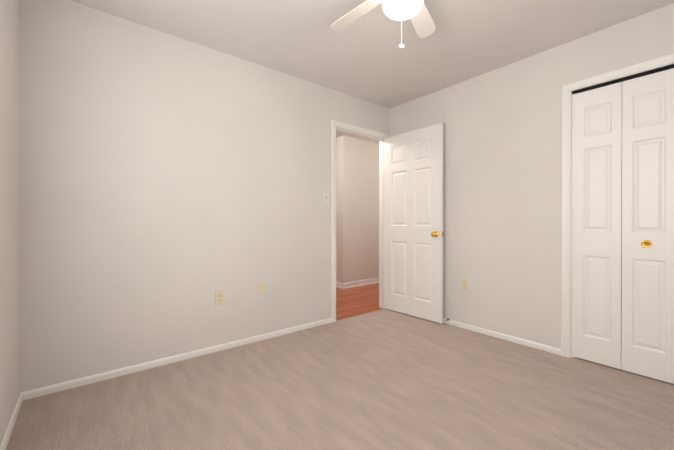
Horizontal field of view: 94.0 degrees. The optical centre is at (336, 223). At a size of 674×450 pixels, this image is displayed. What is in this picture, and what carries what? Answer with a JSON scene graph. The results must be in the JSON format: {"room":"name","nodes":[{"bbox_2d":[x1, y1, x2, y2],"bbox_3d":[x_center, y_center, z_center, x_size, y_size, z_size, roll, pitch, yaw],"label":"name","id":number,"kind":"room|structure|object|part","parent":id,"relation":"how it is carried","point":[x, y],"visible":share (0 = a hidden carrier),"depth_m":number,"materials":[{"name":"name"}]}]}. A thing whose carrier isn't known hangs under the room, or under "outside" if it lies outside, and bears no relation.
{"room":"empty bedroom","nodes":[
{"label":"empty bedroom","id":0,"kind":"room"},
{"bbox_2d":[0,0,19,445],"bbox_3d":[-0.944,-0.147,0.617,0.115,2.480,3.230,0,0,-39],"label":"wall","id":1,"kind":"structure","parent":0,"point":[9,225],"depth_m":1.57,"materials":[{"name":"white paint"}]},
{"bbox_2d":[0,392,24,449],"bbox_3d":[-0.904,1.009,0.673,0.011,0.047,2.970,0,0,-39],"label":"baseboard","id":2,"kind":"structure","parent":1,"relation":"attached to","point":[21,398],"depth_m":1.57,"materials":[{"name":"white paint"}]},
{"bbox_2d":[19,0,389,391],"bbox_3d":[-0.634,-0.155,2.867,3.420,2.480,0.115,0,0,-39],"label":"wall","id":3,"kind":"structure","parent":0,"point":[170,185],"depth_m":2.26,"materials":[{"name":"white paint"}]},
{"bbox_2d":[25,318,331,399],"bbox_3d":[-0.934,1.003,2.549,2.259,0.047,0.011,0,0,-39],"label":"baseboard","id":4,"kind":"structure","parent":3,"relation":"attached to","point":[42,391],"depth_m":2.26,"materials":[{"name":"white paint"}]},
{"bbox_2d":[215,290,223,304],"bbox_3d":[-0.949,0.597,2.537,0.070,0.115,0.009,0,0,-39],"label":"outlet","id":5,"kind":"object","parent":3,"relation":"attached to","point":[219,297],"visible":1,"depth_m":2.54,"materials":[{"name":"beige plastic"}]},
{"bbox_2d":[258,281,264,294],"bbox_3d":[-0.664,0.569,2.767,0.070,0.115,0.007,0,0,-39],"label":"electrical outlet cover","id":6,"kind":"object","parent":3,"relation":"attached to","point":[261,288],"visible":1,"depth_m":2.76,"materials":[{"name":"beige plastic"}]},
{"bbox_2d":[323,192,328,203],"bbox_3d":[-0.108,-0.263,3.204,0.070,0.115,0.021,0,0,-39],"label":"light switch","id":7,"kind":"object","parent":3,"relation":"attached to","point":[325,197],"visible":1,"depth_m":3.21,"materials":[{"name":"white plastic"}]},
{"bbox_2d":[331,120,390,322],"bbox_3d":[0.256,-0.022,3.585,0.900,2.113,0.151,0,0,-39],"label":"door frame","id":8,"kind":"structure","parent":3,"relation":"attached to","point":[343,127],"depth_m":3.44,"materials":[{"name":"white paint"}]},
{"bbox_2d":[384,123,443,323],"bbox_3d":[0.824,-0.004,3.474,0.143,2.030,0.779,0,0,-39],"label":"door","id":9,"kind":"structure","parent":8,"relation":"attached to","point":[413,223],"depth_m":3.42,"materials":[{"name":"white paint"}]},
{"bbox_2d":[336,137,338,281],"bbox_3d":[-0.440,-0.165,5.753,0.115,2.480,1.635,0,0,-39],"label":"wall","id":10,"kind":"structure","parent":0,"point":[337,211],"depth_m":5.11,"materials":[{"name":"white paint"}]},
{"bbox_2d":[6,309,673,449],"bbox_3d":[0.629,1.058,1.889,3.925,0.060,3.000,0,0,-39],"label":"floor carpet","id":11,"kind":"object","parent":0,"point":[385,379],"visible":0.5,"depth_m":1.83,"materials":[{"name":"beige carpet"}]},
{"bbox_2d":[336,283,381,320],"bbox_3d":[0.138,1.053,5.346,4.500,0.048,3.000,0,0,-39],"label":"floor","id":12,"kind":"structure","parent":0,"point":[356,301],"depth_m":4.17,"materials":[{"name":"brown wood"}]},
{"bbox_2d":[339,135,378,282],"bbox_3d":[1.038,-0.165,5.820,2.500,2.480,0.115,0,0,-39],"label":"wall","id":13,"kind":"structure","parent":0,"point":[358,209],"depth_m":5.20,"materials":[{"name":"white paint"}]},
{"bbox_2d":[341,278,378,288],"bbox_3d":[1.072,0.985,5.758,2.530,0.084,0.030,0,0,-39],"label":"baseboard","id":14,"kind":"structure","parent":13,"relation":"attached to","point":[355,283],"depth_m":5.20,"materials":[{"name":"white paint"}]},
{"bbox_2d":[70,0,673,142],"bbox_3d":[0.496,-1.448,3.700,6.230,0.100,6.230,0,0,-39],"label":"ceiling","id":15,"kind":"structure","parent":0,"point":[365,57],"depth_m":2.30,"materials":[{"name":"white paint"}]},
{"bbox_2d":[330,0,435,47],"bbox_3d":[0.317,-1.189,1.679,1.058,0.405,1.024,0,0,-39],"label":"fan","id":16,"kind":"object","parent":15,"relation":"hanging from","point":[416,12],"visible":1,"depth_m":1.86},
{"bbox_3d":[0.347,-1.162,1.654,0.212,0.113,0.212,0,0,-39],"label":"globe","id":17,"kind":"part","parent":16,"relation":"part of","materials":[{"name":"white glass"}]},
{"bbox_2d":[390,3,673,348],"bbox_3d":[1.665,-0.154,2.646,0.115,2.480,3.115,0,0,-39],"label":"wall","id":18,"kind":"structure","parent":0,"point":[502,188],"depth_m":2.73,"materials":[{"name":"white paint"}]},
{"bbox_2d":[461,277,467,288],"bbox_3d":[1.246,0.581,3.071,0.009,0.115,0.070,0,0,-39],"label":"outlet","id":19,"kind":"object","parent":18,"relation":"attached to","point":[464,282],"visible":1,"depth_m":3.07,"materials":[{"name":"beige plastic"}]},
{"bbox_2d":[443,318,560,354],"bbox_3d":[1.193,1.001,3.136,0.011,0.047,1.766,0,0,-39],"label":"baseboard","id":20,"kind":"structure","parent":18,"relation":"attached to","point":[532,344],"depth_m":2.76,"materials":[{"name":"white paint"}]},
{"bbox_2d":[561,53,673,357],"bbox_3d":[2.007,-0.023,2.208,0.133,2.101,0.695,0,0,-39],"label":"trim","id":21,"kind":"structure","parent":18,"relation":"attached to","point":[569,91],"depth_m":2.40,"materials":[{"name":"white paint"}]},
{"bbox_2d":[575,68,673,383],"bbox_3d":[1.990,0.010,2.193,0.036,2.015,0.533,0,0,-39],"label":"bifold closet door","id":22,"kind":"structure","parent":18,"relation":"in","point":[624,225],"depth_m":2.17,"materials":[{"name":"white paint"}]}
]}

